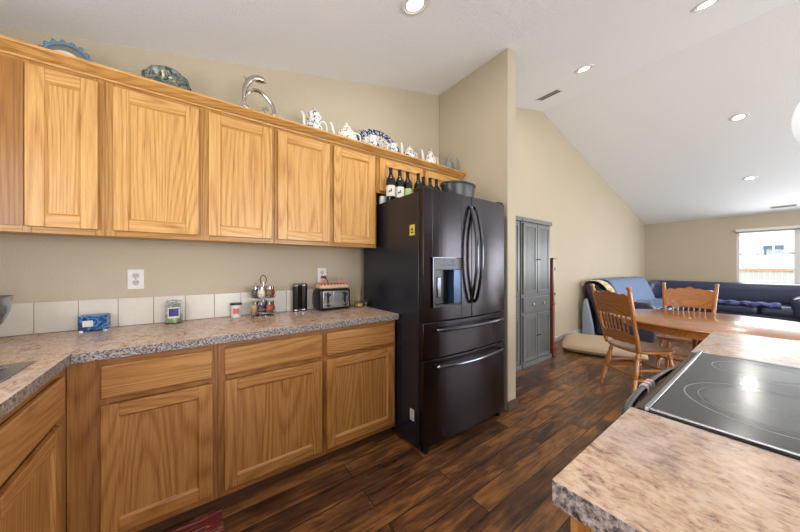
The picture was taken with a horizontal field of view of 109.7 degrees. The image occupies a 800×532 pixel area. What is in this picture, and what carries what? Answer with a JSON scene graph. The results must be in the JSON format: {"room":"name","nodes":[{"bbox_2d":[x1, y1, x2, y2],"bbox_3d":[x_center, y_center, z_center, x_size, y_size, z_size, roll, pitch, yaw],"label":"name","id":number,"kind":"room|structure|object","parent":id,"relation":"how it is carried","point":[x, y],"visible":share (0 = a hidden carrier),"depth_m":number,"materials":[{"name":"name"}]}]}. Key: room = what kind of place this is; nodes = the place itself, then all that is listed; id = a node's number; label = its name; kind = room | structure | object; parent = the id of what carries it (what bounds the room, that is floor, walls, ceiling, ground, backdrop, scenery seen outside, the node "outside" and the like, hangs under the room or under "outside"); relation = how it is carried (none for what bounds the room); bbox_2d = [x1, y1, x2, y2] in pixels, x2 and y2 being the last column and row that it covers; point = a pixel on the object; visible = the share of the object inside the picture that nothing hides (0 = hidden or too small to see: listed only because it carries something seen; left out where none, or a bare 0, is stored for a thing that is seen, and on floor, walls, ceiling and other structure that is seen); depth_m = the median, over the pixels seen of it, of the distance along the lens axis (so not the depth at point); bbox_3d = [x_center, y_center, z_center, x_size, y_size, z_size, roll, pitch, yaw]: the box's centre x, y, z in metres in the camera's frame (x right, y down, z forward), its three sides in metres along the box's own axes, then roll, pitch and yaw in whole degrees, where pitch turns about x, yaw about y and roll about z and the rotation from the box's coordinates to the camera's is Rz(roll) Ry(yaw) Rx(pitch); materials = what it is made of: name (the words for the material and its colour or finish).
{"room":"kitchen","nodes":[
{"label":"kitchen","id":0,"kind":"room"},
{"bbox_2d":[0,26,644,501],"bbox_3d":[2.252,-0.598,4.535,11.340,3.712,0.120,0,0,-36],"label":"wall","id":1,"kind":"structure","parent":0,"point":[594,233],"depth_m":2.27,"materials":[{"name":"paint"}]},
{"bbox_2d":[0,52,118,238],"bbox_3d":[-1.790,-0.527,1.265,0.703,0.760,0.338,0,0,-36],"label":"upper cabinet","id":2,"kind":"object","parent":1,"relation":"attached to","point":[52,119],"visible":0.98,"depth_m":1.24,"materials":[{"name":"brown wood"}]},
{"bbox_2d":[38,38,92,61],"bbox_3d":[-1.633,-1.004,1.378,0.200,0.217,0.057,0,0,-36],"label":"ornament","id":3,"kind":"object","parent":2,"relation":"on","point":[61,46],"visible":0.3,"depth_m":1.38,"materials":[{"name":"blue ceramic"}]},
{"bbox_2d":[0,35,465,177],"bbox_3d":[-0.661,-0.914,1.872,3.240,0.044,0.060,0,0,-36],"label":"crown molding","id":4,"kind":"structure","parent":2,"relation":"attached to","point":[11,46],"depth_m":1.51,"materials":[{"name":"brown wood"}]},
{"bbox_2d":[127,269,143,288],"bbox_3d":[-1.555,0.075,1.658,0.074,0.116,0.009,0,0,-36],"label":"wall outlet","id":5,"kind":"object","parent":1,"relation":"attached to","point":[135,277],"visible":1,"depth_m":1.66,"materials":[{"name":"white plastic"}]},
{"bbox_2d":[132,273,139,278],"bbox_3d":[-1.554,0.055,1.656,0.033,0.033,0.003,0,0,-36],"label":"socket","id":6,"kind":"object","parent":5,"relation":"attached to","point":[134,275],"depth_m":1.66,"materials":[{"name":"white plastic"}]},
{"bbox_2d":[132,280,139,284],"bbox_3d":[-1.554,0.095,1.656,0.033,0.033,0.003,0,0,-36],"label":"socket","id":7,"kind":"object","parent":5,"relation":"attached to","point":[134,282],"depth_m":1.66,"materials":[{"name":"white plastic"}]},
{"bbox_2d":[0,289,314,336],"bbox_3d":[-1.268,0.263,1.870,2.260,0.162,0.008,0,0,-36],"label":"backsplash","id":8,"kind":"structure","parent":1,"relation":"attached to","point":[28,318],"depth_m":1.63,"materials":[{"name":"white tile"}]},
{"bbox_2d":[105,81,273,244],"bbox_3d":[-1.199,-0.527,1.699,0.760,0.760,0.338,0,0,-36],"label":"upper cabinet","id":9,"kind":"object","parent":1,"relation":"attached to","point":[175,170],"visible":0.95,"depth_m":1.52,"materials":[{"name":"brown wood"}]},
{"bbox_2d":[141,65,191,90],"bbox_3d":[-1.320,-1.024,1.601,0.219,0.232,0.097,0,0,-36],"label":"dish","id":10,"kind":"object","parent":9,"relation":"on","point":[164,74],"visible":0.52,"depth_m":1.61,"materials":[{"name":"green ceramic"}]},
{"bbox_2d":[238,75,275,115],"bbox_3d":[-0.929,-1.077,1.836,0.222,0.338,0.085,0,0,-36],"label":"sculpture","id":11,"kind":"object","parent":9,"relation":"on","point":[252,79],"visible":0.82,"depth_m":1.81,"materials":[{"name":"silver metal"}]},
{"bbox_2d":[265,127,375,248],"bbox_3d":[-0.586,-0.527,2.150,0.760,0.760,0.338,0,0,-36],"label":"upper cabinet","id":12,"kind":"object","parent":1,"relation":"attached to","point":[325,192],"visible":0.94,"depth_m":1.98,"materials":[{"name":"brown wood"}]},
{"bbox_2d":[301,108,327,130],"bbox_3d":[-0.628,-1.035,2.067,0.163,0.254,0.132,0,0,1],"label":"coffee pot","id":13,"kind":"object","parent":12,"relation":"on","point":[314,117],"visible":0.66,"depth_m":2.02,"materials":[{"name":"ceramic"}]},
{"bbox_2d":[329,122,360,140],"bbox_3d":[-0.427,-1.021,2.219,0.219,0.227,0.177,0,0,2],"label":"teapot","id":14,"kind":"object","parent":12,"relation":"on","point":[346,131],"visible":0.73,"depth_m":2.15,"materials":[{"name":"ceramic"}]},
{"bbox_2d":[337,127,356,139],"bbox_3d":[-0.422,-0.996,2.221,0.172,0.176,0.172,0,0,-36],"label":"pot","id":15,"kind":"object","parent":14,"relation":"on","point":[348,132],"depth_m":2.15,"materials":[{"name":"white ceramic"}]},
{"bbox_2d":[318,268,325,281],"bbox_3d":[-0.644,0.070,2.327,0.074,0.116,0.009,0,0,-36],"label":"wall outlet","id":16,"kind":"object","parent":1,"relation":"attached to","point":[321,271],"visible":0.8,"depth_m":2.32,"materials":[{"name":"white plastic"}]},
{"bbox_2d":[376,155,461,201],"bbox_3d":[0.130,-0.750,2.675,1.012,0.315,0.338,0,0,-36],"label":"upper cabinet","id":17,"kind":"object","parent":1,"relation":"attached to","point":[383,164],"visible":0.42,"depth_m":2.40,"materials":[{"name":"brown wood"}]},
{"bbox_2d":[365,135,376,145],"bbox_3d":[-0.231,-0.988,2.317,0.097,0.160,0.086,0,0,1],"label":"jug","id":18,"kind":"object","parent":17,"relation":"on","point":[372,138],"visible":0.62,"depth_m":2.29,"materials":[{"name":"ceramic"}]},
{"bbox_2d":[357,129,399,152],"bbox_3d":[-0.189,-1.070,2.530,0.456,0.320,0.063,0,0,-36],"label":"oval platter","id":19,"kind":"object","parent":17,"relation":"on","point":[383,140],"visible":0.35,"depth_m":2.55,"materials":[{"name":"ceramic"}]},
{"bbox_2d":[387,143,397,151],"bbox_3d":[-0.061,-0.983,2.441,0.097,0.150,0.086,0,0,1],"label":"jug","id":20,"kind":"object","parent":17,"relation":"on","point":[393,146],"visible":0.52,"depth_m":2.41,"materials":[{"name":"ceramic"}]},
{"bbox_2d":[400,143,417,157],"bbox_3d":[0.085,-1.018,2.607,0.165,0.220,0.143,0,0,3],"label":"teapot","id":21,"kind":"object","parent":17,"relation":"on","point":[409,151],"visible":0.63,"depth_m":2.56,"materials":[{"name":"ceramic"}]},
{"bbox_2d":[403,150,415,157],"bbox_3d":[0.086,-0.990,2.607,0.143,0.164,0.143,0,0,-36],"label":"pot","id":22,"kind":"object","parent":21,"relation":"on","point":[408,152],"depth_m":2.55,"materials":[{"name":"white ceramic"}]},
{"bbox_2d":[421,148,438,163],"bbox_3d":[0.291,-1.035,2.761,0.208,0.254,0.127,0,0,-9],"label":"teapot","id":23,"kind":"object","parent":17,"relation":"on","point":[430,157],"visible":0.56,"depth_m":2.72,"materials":[{"name":"ceramic"}]},
{"bbox_2d":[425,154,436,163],"bbox_3d":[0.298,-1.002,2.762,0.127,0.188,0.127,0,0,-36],"label":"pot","id":24,"kind":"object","parent":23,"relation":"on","point":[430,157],"depth_m":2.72,"materials":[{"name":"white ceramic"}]},
{"bbox_2d":[443,153,452,167],"bbox_3d":[0.495,-1.039,2.882,0.111,0.262,0.096,0,0,2],"label":"teapot","id":25,"kind":"object","parent":17,"relation":"on","point":[447,163],"visible":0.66,"depth_m":2.85,"materials":[{"name":"grey ceramic"}]},
{"bbox_2d":[555,325,594,341],"bbox_3d":[3.657,1.216,5.486,7.710,0.085,0.012,0,0,-36],"label":"baseboard","id":26,"kind":"structure","parent":1,"relation":"attached to","point":[560,337],"depth_m":4.89,"materials":[{"name":"white wood"}]},
{"bbox_2d":[66,329,691,531],"bbox_3d":[4.023,1.308,2.125,11.340,0.100,6.102,0,0,-36],"label":"floor","id":27,"kind":"structure","parent":0,"point":[496,474],"depth_m":1.71,"materials":[{"name":"brown wood"}]},
{"bbox_2d":[0,368,65,531],"bbox_3d":[-1.251,0.822,0.520,0.620,0.873,1.080,0,0,-36],"label":"base cabinet","id":28,"kind":"object","parent":27,"relation":"on","point":[32,440],"visible":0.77,"depth_m":0.88,"materials":[{"name":"brown wood"}]},
{"bbox_2d":[0,306,398,419],"bbox_3d":[-0.425,0.364,0.716,2.252,0.040,2.858,0,0,-36],"label":"countertop","id":29,"kind":"structure","parent":28,"relation":"on","point":[53,352],"depth_m":1.35,"materials":[{"name":"laminate"}]},
{"bbox_2d":[0,295,14,324],"bbox_3d":[-1.772,0.236,1.155,0.228,0.216,0.228,0,0,-36],"label":"bowl","id":30,"kind":"object","parent":29,"relation":"on","point":[5,300],"visible":1,"depth_m":1.20,"materials":[{"name":"ceramic"}]},
{"bbox_2d":[0,361,35,425],"bbox_3d":[-1.265,0.434,0.529,0.497,0.188,0.850,0,0,-36],"label":"sink","id":31,"kind":"object","parent":29,"relation":"in","point":[7,370],"visible":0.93,"depth_m":0.94,"materials":[{"name":"metal"}]},
{"bbox_2d":[78,313,110,331],"bbox_3d":[-1.650,0.302,1.523,0.106,0.084,0.071,0,0,-35],"label":"box","id":32,"kind":"object","parent":29,"relation":"on","point":[86,322],"visible":1,"depth_m":1.50,"materials":[{"name":"cardboard"}]},
{"bbox_2d":[165,299,182,323],"bbox_3d":[-1.381,0.273,1.720,0.086,0.143,0.088,0,0,-36],"label":"jar candle","id":33,"kind":"object","parent":29,"relation":"on","point":[173,308],"visible":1,"depth_m":1.69,"materials":[{"name":"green glass"}]},
{"bbox_2d":[169,308,178,316],"bbox_3d":[-1.357,0.276,1.688,0.047,0.047,0.007,0,0,-37],"label":"label","id":34,"kind":"object","parent":33,"relation":"attached to","point":[173,312],"depth_m":1.69,"materials":[{"name":"paper"}]},
{"bbox_2d":[230,302,241,317],"bbox_3d":[-1.118,0.296,1.921,0.072,0.096,0.072,0,0,-36],"label":"jar","id":35,"kind":"object","parent":29,"relation":"on","point":[236,307],"visible":1,"depth_m":1.90,"materials":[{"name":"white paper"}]},
{"bbox_2d":[233,308,238,313],"bbox_3d":[-1.102,0.300,1.894,0.036,0.037,0.005,0,0,-32],"label":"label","id":36,"kind":"object","parent":35,"relation":"attached to","point":[235,310],"depth_m":1.89,"materials":[{"name":"paper"}]},
{"bbox_2d":[250,275,275,317],"bbox_3d":[-0.954,0.202,1.967,0.165,0.285,0.165,0,0,-36],"label":"spice carousel","id":37,"kind":"object","parent":29,"relation":"on","point":[272,313],"visible":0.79,"depth_m":1.92,"materials":[{"name":"silver metal"}]},
{"bbox_2d":[251,286,257,296],"bbox_3d":[-0.993,0.172,1.932,0.051,0.074,0.050,0,0,-36],"label":"spice jar","id":38,"kind":"object","parent":37,"relation":"on","point":[254,288],"visible":0.91,"depth_m":1.91,"materials":[{"name":"green glass"}]},
{"bbox_2d":[251,301,257,311],"bbox_3d":[-0.993,0.278,1.932,0.051,0.074,0.050,0,0,-36],"label":"spice jar","id":39,"kind":"object","parent":37,"relation":"on","point":[254,307],"visible":0.75,"depth_m":1.91,"materials":[{"name":"orange glass"}]},
{"bbox_2d":[257,286,264,297],"bbox_3d":[-0.943,0.172,1.916,0.051,0.074,0.050,0,0,-36],"label":"spice jar","id":40,"kind":"object","parent":37,"relation":"on","point":[261,292],"visible":0.99,"depth_m":1.90,"materials":[{"name":"white glass"}]},
{"bbox_2d":[257,302,264,311],"bbox_3d":[-0.943,0.278,1.916,0.051,0.074,0.050,0,0,-36],"label":"spice jar","id":41,"kind":"object","parent":37,"relation":"on","point":[261,308],"visible":0.91,"depth_m":1.90,"materials":[{"name":"blue glass"}]},
{"bbox_2d":[265,301,272,311],"bbox_3d":[-0.905,0.278,1.951,0.051,0.074,0.050,0,0,-36],"label":"spice jar","id":42,"kind":"object","parent":37,"relation":"on","point":[269,305],"visible":0.95,"depth_m":1.93,"materials":[{"name":"red glass"}]},
{"bbox_2d":[265,286,272,296],"bbox_3d":[-0.905,0.172,1.951,0.051,0.074,0.050,0,0,-36],"label":"spice jar","id":43,"kind":"object","parent":37,"relation":"on","point":[269,290],"visible":0.93,"depth_m":1.93,"materials":[{"name":"brown glass"}]},
{"bbox_2d":[292,283,299,311],"bbox_3d":[-0.797,0.236,2.163,0.054,0.215,0.054,0,0,-36],"label":"grinder","id":44,"kind":"object","parent":29,"relation":"on","point":[296,286],"visible":1,"depth_m":2.14,"materials":[{"name":"plastic"}]},
{"bbox_2d":[300,283,306,310],"bbox_3d":[-0.750,0.236,2.197,0.054,0.215,0.054,0,0,-36],"label":"grinder","id":45,"kind":"object","parent":29,"relation":"on","point":[303,286],"visible":1,"depth_m":2.17,"materials":[{"name":"plastic"}]},
{"bbox_2d":[313,288,349,310],"bbox_3d":[-0.543,0.260,2.271,0.262,0.168,0.176,0,0,-39],"label":"toaster","id":46,"kind":"object","parent":29,"relation":"on","point":[334,298],"visible":0.96,"depth_m":2.21,"materials":[{"name":"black metal"}]},
{"bbox_2d":[316,278,348,288],"bbox_3d":[-0.543,0.133,2.268,0.250,0.083,0.104,0,0,-39],"label":"bread bag","id":47,"kind":"object","parent":46,"relation":"on","point":[342,284],"visible":1,"depth_m":2.22,"materials":[{"name":"beige plastic"}]},
{"bbox_2d":[348,286,359,305],"bbox_3d":[-0.408,0.262,2.482,0.130,0.165,0.016,0,0,-36],"label":"cutting board","id":48,"kind":"object","parent":29,"relation":"on","point":[354,291],"visible":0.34,"depth_m":2.48,"materials":[{"name":"beige wood"}]},
{"bbox_2d":[353,300,367,307],"bbox_3d":[-0.332,0.317,2.386,0.100,0.050,0.080,0,0,-36],"label":"food container","id":49,"kind":"object","parent":29,"relation":"on","point":[361,303],"visible":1,"depth_m":2.36,"materials":[{"name":"clear glass"}]},
{"bbox_2d":[354,302,366,307],"bbox_3d":[-0.332,0.321,2.386,0.090,0.043,0.070,0,0,-36],"label":"tub","id":50,"kind":"object","parent":49,"relation":"in","point":[357,304],"depth_m":2.36,"materials":[{"name":"gold glass"}]},
{"bbox_2d":[67,344,217,531],"bbox_3d":[-1.285,0.822,1.488,0.509,0.873,0.560,0,0,-36],"label":"base cabinet","id":51,"kind":"object","parent":27,"relation":"on","point":[142,430],"visible":0.83,"depth_m":1.25,"materials":[{"name":"brown wood"}]},
{"bbox_2d":[167,508,223,531],"bbox_3d":[-1.045,1.252,0.889,0.868,0.010,0.770,0,0,-36],"label":"floor mat","id":52,"kind":"object","parent":27,"relation":"on","point":[213,521],"visible":1,"depth_m":1.36,"materials":[{"name":"red fabric"}]},
{"bbox_2d":[217,330,322,506],"bbox_3d":[-0.856,0.822,1.803,0.553,0.873,0.560,0,0,-36],"label":"base cabinet","id":53,"kind":"object","parent":27,"relation":"on","point":[270,389],"visible":0.9,"depth_m":1.56,"materials":[{"name":"brown wood"}]},
{"bbox_2d":[320,320,394,462],"bbox_3d":[-0.411,0.822,2.130,0.550,0.873,0.560,0,0,-36],"label":"base cabinet","id":54,"kind":"object","parent":27,"relation":"on","point":[359,360],"visible":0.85,"depth_m":1.89,"materials":[{"name":"brown wood"}]},
{"bbox_2d":[364,185,503,454],"bbox_3d":[0.312,0.360,2.394,0.912,1.794,0.910,0,0,-36],"label":"refrigerator","id":55,"kind":"object","parent":27,"relation":"on","point":[436,262],"visible":1,"depth_m":2.02,"materials":[{"name":"black metal"}]},
{"bbox_2d":[379,196,385,203],"bbox_3d":[-0.140,-0.540,2.311,0.060,0.064,0.060,0,0,-36],"label":"canister","id":56,"kind":"object","parent":55,"relation":"on","point":[382,199],"visible":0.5,"depth_m":2.28,"materials":[{"name":"white plastic"}]},
{"bbox_2d":[386,167,394,201],"bbox_3d":[-0.074,-0.645,2.239,0.074,0.275,0.074,0,0,-36],"label":"wine bottle","id":57,"kind":"object","parent":55,"relation":"on","point":[390,181],"visible":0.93,"depth_m":2.21,"materials":[{"name":"black glass"}]},
{"bbox_2d":[395,169,403,198],"bbox_3d":[-0.002,-0.645,2.284,0.074,0.275,0.074,0,0,-36],"label":"wine bottle","id":58,"kind":"object","parent":55,"relation":"on","point":[399,183],"visible":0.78,"depth_m":2.25,"materials":[{"name":"black glass"}]},
{"bbox_2d":[404,171,411,195],"bbox_3d":[0.064,-0.645,2.332,0.074,0.275,0.074,0,0,-36],"label":"wine bottle","id":59,"kind":"object","parent":55,"relation":"on","point":[407,183],"visible":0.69,"depth_m":2.30,"materials":[{"name":"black glass"}]},
{"bbox_2d":[414,173,422,191],"bbox_3d":[0.154,-0.645,2.374,0.073,0.275,0.073,0,0,-36],"label":"wine bottle","id":60,"kind":"object","parent":55,"relation":"on","point":[418,183],"visible":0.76,"depth_m":2.35,"materials":[{"name":"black glass"}]},
{"bbox_2d":[428,178,433,188],"bbox_3d":[0.265,-0.644,2.484,0.073,0.272,0.073,0,0,-36],"label":"wine bottle","id":61,"kind":"object","parent":55,"relation":"on","point":[429,179],"visible":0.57,"depth_m":2.47,"materials":[{"name":"black glass"}]},
{"bbox_2d":[434,179,439,189],"bbox_3d":[0.327,-0.644,2.523,0.073,0.272,0.073,0,0,-36],"label":"wine bottle","id":62,"kind":"object","parent":55,"relation":"on","point":[436,187],"visible":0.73,"depth_m":2.51,"materials":[{"name":"black glass"}]},
{"bbox_2d":[440,180,475,196],"bbox_3d":[0.483,-0.591,2.340,0.381,0.166,0.235,0,0,-36],"label":"tub","id":63,"kind":"object","parent":55,"relation":"on","point":[466,188],"visible":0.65,"depth_m":2.23,"materials":[{"name":"grey metal"}]},
{"bbox_2d":[516,216,521,370],"bbox_3d":[1.095,0.324,3.353,0.763,1.868,0.367,0,0,-36],"label":"storage cabinet","id":64,"kind":"object","parent":27,"relation":"on","point":[518,218],"visible":0.13,"depth_m":3.41,"materials":[{"name":"grey paint"}]},
{"bbox_2d":[520,217,551,368],"bbox_3d":[1.709,0.324,3.803,0.741,1.868,0.367,0,0,-36],"label":"storage cabinet","id":65,"kind":"object","parent":27,"relation":"on","point":[534,233],"visible":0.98,"depth_m":3.64,"materials":[{"name":"grey paint"}]},
{"bbox_2d":[550,258,556,356],"bbox_3d":[2.146,0.569,3.971,0.110,1.378,0.090,0,0,-36],"label":"wooden post","id":66,"kind":"object","parent":27,"relation":"on","point":[552,262],"visible":0.77,"depth_m":3.95,"materials":[{"name":"brown wood"}]},
{"bbox_2d":[571,516,594,531],"bbox_3d":[0.604,0.821,0.325,0.374,0.874,0.620,0,0,-36],"label":"base cabinet","id":67,"kind":"object","parent":27,"relation":"on","point":[576,526],"visible":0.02,"depth_m":0.45,"materials":[{"name":"brown wood"}]},
{"bbox_2d":[552,407,799,531],"bbox_3d":[0.603,0.364,0.307,0.399,0.040,0.662,0,0,-36],"label":"countertop","id":68,"kind":"structure","parent":67,"relation":"on","point":[646,472],"depth_m":0.45,"materials":[{"name":"laminate"}]},
{"bbox_2d":[562,333,647,360],"bbox_3d":[3.075,1.197,4.293,1.015,0.121,1.030,0,0,35],"label":"dog bed","id":69,"kind":"object","parent":27,"relation":"on","point":[574,342],"visible":0.68,"depth_m":4.08,"materials":[{"name":"fabric"}]},
{"bbox_2d":[590,283,674,392],"bbox_3d":[2.373,0.723,2.863,0.552,1.074,0.511,0,0,-2],"label":"dining chair","id":70,"kind":"object","parent":27,"relation":"on","point":[607,301],"visible":0.93,"depth_m":2.80,"materials":[{"name":"brown wood"}]},
{"bbox_2d":[654,282,719,374],"bbox_3d":[3.272,0.729,3.234,0.526,1.064,0.487,0,0,-36],"label":"dining chair","id":71,"kind":"object","parent":27,"relation":"on","point":[688,297],"visible":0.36,"depth_m":3.31,"materials":[{"name":"brown wood"}]},
{"bbox_2d":[586,280,799,342],"bbox_3d":[6.214,0.753,4.673,3.850,0.930,4.176,0,0,-36],"label":"sectional sofa","id":72,"kind":"object","parent":27,"relation":"on","point":[788,295],"visible":0.31,"depth_m":5.53,"materials":[{"name":"blue leather"}]},
{"bbox_2d":[582,299,594,334],"bbox_3d":[3.430,0.922,5.127,0.070,0.672,0.197,0,0,-36],"label":"cloth","id":73,"kind":"object","parent":72,"relation":"hanging from","point":[587,322],"visible":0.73,"depth_m":5.12,"materials":[{"name":"fabric"}]},
{"bbox_2d":[582,280,614,291],"bbox_3d":[3.634,0.376,5.147,0.291,0.258,0.454,0,0,-36],"label":"throw","id":74,"kind":"object","parent":72,"relation":"on","point":[606,285],"visible":0.82,"depth_m":5.07,"materials":[{"name":"beige fabric"}]},
{"bbox_2d":[594,281,610,289],"bbox_3d":[4.054,0.543,5.393,0.900,0.510,0.372,0,0,-36],"label":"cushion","id":75,"kind":"object","parent":72,"relation":"on","point":[601,285],"depth_m":5.17,"materials":[{"name":"beige fabric"}]},
{"bbox_2d":[591,276,662,308],"bbox_3d":[4.812,0.486,5.688,2.210,0.515,0.974,0,0,-36],"label":"blanket","id":76,"kind":"object","parent":72,"relation":"on","point":[641,289],"visible":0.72,"depth_m":5.73,"materials":[{"name":"blue fabric"}]},
{"bbox_2d":[648,281,660,297],"bbox_3d":[6.119,0.583,6.914,0.950,0.450,0.340,0,0,-36],"label":"cushion","id":77,"kind":"object","parent":72,"relation":"on","point":[655,286],"depth_m":6.68,"materials":[{"name":"blue fabric"}]},
{"bbox_2d":[667,306,678,309],"bbox_3d":[5.011,0.838,5.628,0.880,0.160,0.700,0,0,-36],"label":"seat cushion","id":78,"kind":"object","parent":72,"relation":"on","point":[668,307],"depth_m":5.33,"materials":[{"name":"fabric"}]},
{"bbox_2d":[692,303,759,313],"bbox_3d":[6.836,0.828,5.939,0.850,0.180,0.920,0,0,-36],"label":"seat cushion","id":79,"kind":"object","parent":72,"relation":"on","point":[721,308],"depth_m":5.57,"materials":[{"name":"blue fabric"}]},
{"bbox_2d":[717,299,780,307],"bbox_3d":[6.700,0.727,5.668,0.389,0.099,1.156,0,0,-36],"label":"throw","id":80,"kind":"object","parent":72,"relation":"on","point":[731,302],"visible":0.66,"depth_m":5.40,"materials":[{"name":"blue fabric"}]},
{"bbox_2d":[759,304,792,317],"bbox_3d":[7.386,0.828,5.189,0.850,0.180,0.920,0,0,-36],"label":"seat cushion","id":81,"kind":"object","parent":72,"relation":"on","point":[786,310],"depth_m":5.18,"materials":[{"name":"blue leather"}]},
{"bbox_2d":[611,309,799,349],"bbox_3d":[2.931,0.877,2.649,1.364,0.739,1.541,0,0,-36],"label":"dining table","id":82,"kind":"object","parent":27,"relation":"on","point":[696,326],"visible":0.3,"depth_m":2.51,"materials":[{"name":"brown wood"}]},
{"bbox_2d":[621,351,799,460],"bbox_3d":[1.046,0.781,0.679,0.746,0.894,0.716,0,0,-36],"label":"stove","id":83,"kind":"object","parent":27,"relation":"on","point":[755,403],"visible":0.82,"depth_m":0.72,"materials":[{"name":"metal"}]},
{"bbox_2d":[638,379,655,402],"bbox_3d":[0.841,0.450,0.959,0.081,0.115,0.036,0,0,-36],"label":"dish towel","id":84,"kind":"object","parent":83,"relation":"hanging from","point":[649,383],"visible":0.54,"depth_m":0.95,"materials":[{"name":"white fabric"}]},
{"bbox_3d":[1.609,0.821,1.063,0.608,0.874,0.620,0,0,-36],"label":"cabinet","id":85,"kind":"object","parent":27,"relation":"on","visible":0},
{"bbox_2d":[691,331,799,367],"bbox_3d":[1.627,0.364,1.060,0.633,0.040,0.662,0,0,-36],"label":"countertop","id":86,"kind":"structure","parent":85,"relation":"on","point":[759,348],"depth_m":1.20,"materials":[{"name":"laminate"}]},
{"bbox_2d":[0,0,799,224],"bbox_3d":[4.023,-1.838,2.125,11.340,1.533,6.102,0,0,-36],"label":"ceiling","id":87,"kind":"structure","parent":0,"point":[656,103],"depth_m":2.76,"materials":[{"name":"paint"}]},
{"bbox_2d":[400,0,429,15],"bbox_3d":[0.093,-1.630,1.748,0.182,0.052,0.187,0,0,-31],"label":"recessed light","id":88,"kind":"object","parent":87,"relation":"in","point":[408,7],"visible":1,"depth_m":1.76,"materials":[{"name":"white"}]},
{"bbox_2d":[535,89,562,100],"bbox_3d":[2.005,-2.304,3.792,0.166,0.047,0.300,0,0,-36],"label":"ceiling vent","id":89,"kind":"object","parent":87,"relation":"in","point":[556,91],"visible":1,"depth_m":3.79,"materials":[{"name":"metal"}]},
{"bbox_2d":[574,64,593,73],"bbox_3d":[2.078,-2.231,3.180,0.182,0.052,0.187,0,0,-31],"label":"recessed light","id":90,"kind":"object","parent":87,"relation":"in","point":[585,68],"visible":1,"depth_m":3.17,"materials":[{"name":"white glass"}]},
{"bbox_2d":[691,0,719,12],"bbox_3d":[2.591,-2.216,2.377,0.182,0.052,0.187,0,0,-31],"label":"recessed light","id":91,"kind":"object","parent":87,"relation":"in","point":[705,4],"visible":1,"depth_m":2.39,"materials":[{"name":"white glass"}]},
{"bbox_2d":[729,112,749,121],"bbox_3d":[4.702,-2.070,3.906,0.183,0.050,0.187,0,0,-31],"label":"recessed light","id":92,"kind":"object","parent":87,"relation":"in","point":[740,116],"visible":1,"depth_m":3.90,"materials":[{"name":"white glass"}]},
{"bbox_2d":[742,176,757,180],"bbox_3d":[6.341,-1.597,5.102,0.183,0.050,0.187,0,0,-31],"label":"recessed light","id":93,"kind":"object","parent":87,"relation":"in","point":[749,178],"visible":1,"depth_m":5.10,"materials":[{"name":"white"}]},
{"bbox_2d":[770,204,797,208],"bbox_3d":[7.833,-1.226,5.754,0.128,0.036,0.340,0,0,-36],"label":"ceiling vent","id":94,"kind":"object","parent":87,"relation":"in","point":[790,205],"visible":1,"depth_m":5.75,"materials":[{"name":"metal"}]},
{"bbox_2d":[791,103,799,142],"bbox_3d":[1.961,-1.187,1.165,0.400,1.439,0.400,0,0,-36],"label":"pendant lamp","id":95,"kind":"object","parent":87,"relation":"hanging from","point":[795,124],"visible":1,"depth_m":1.28,"materials":[{"name":"white glass"}]},
{"bbox_2d":[439,48,515,410],"bbox_3d":[0.735,-0.335,2.821,0.125,3.186,0.847,0,0,-36],"label":"wall partition","id":96,"kind":"structure","parent":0,"point":[477,114],"depth_m":2.56,"materials":[{"name":"paint"}]},
{"bbox_2d":[507,397,517,411],"bbox_3d":[0.740,1.216,2.817,0.147,0.085,0.859,0,0,-36],"label":"baseboard","id":97,"kind":"structure","parent":96,"relation":"attached to","point":[513,404],"depth_m":2.46,"materials":[{"name":"brown wood"}]},
{"bbox_2d":[645,210,799,310],"bbox_3d":[8.544,0.028,5.446,0.120,2.460,5.862,0,0,-36],"label":"wall","id":98,"kind":"structure","parent":0,"point":[704,249],"depth_m":6.93,"materials":[{"name":"paint"}]},
{"bbox_2d":[736,230,799,283],"bbox_3d":[8.237,-0.222,5.839,0.050,1.240,1.620,0,0,-36],"label":"window","id":99,"kind":"structure","parent":98,"relation":"in","point":[796,232],"depth_m":5.85,"materials":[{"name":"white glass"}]},
{"bbox_2d":[736,225,799,233],"bbox_3d":[8.183,-0.800,5.803,0.080,0.088,1.625,0,0,-36],"label":"window blind","id":100,"kind":"object","parent":99,"relation":"attached to","point":[796,227],"visible":1,"depth_m":6.07,"materials":[{"name":"white plastic"}]},
{"label":"outside","id":101,"kind":"structure","parent":0,"visible":0},
{"bbox_3d":[20.218,1.658,14.850,29.830,0.100,50.000,0,0,-36],"label":"ground","id":102,"kind":"structure","parent":101,"visible":0},
{"bbox_2d":[740,230,793,282],"bbox_3d":[17.328,-2.092,12.727,6.400,7.400,19.000,0,0,-36],"label":"house","id":103,"kind":"structure","parent":102,"relation":"on","point":[773,241],"depth_m":11.54,"materials":[{"name":"white"}]},
{"bbox_2d":[740,252,793,282],"bbox_3d":[11.021,0.568,8.653,0.110,2.080,6.300,0,0,-36],"label":"fence","id":104,"kind":"object","parent":102,"relation":"on","point":[772,275],"visible":0.11,"depth_m":8.51,"materials":[{"name":"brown wood"}]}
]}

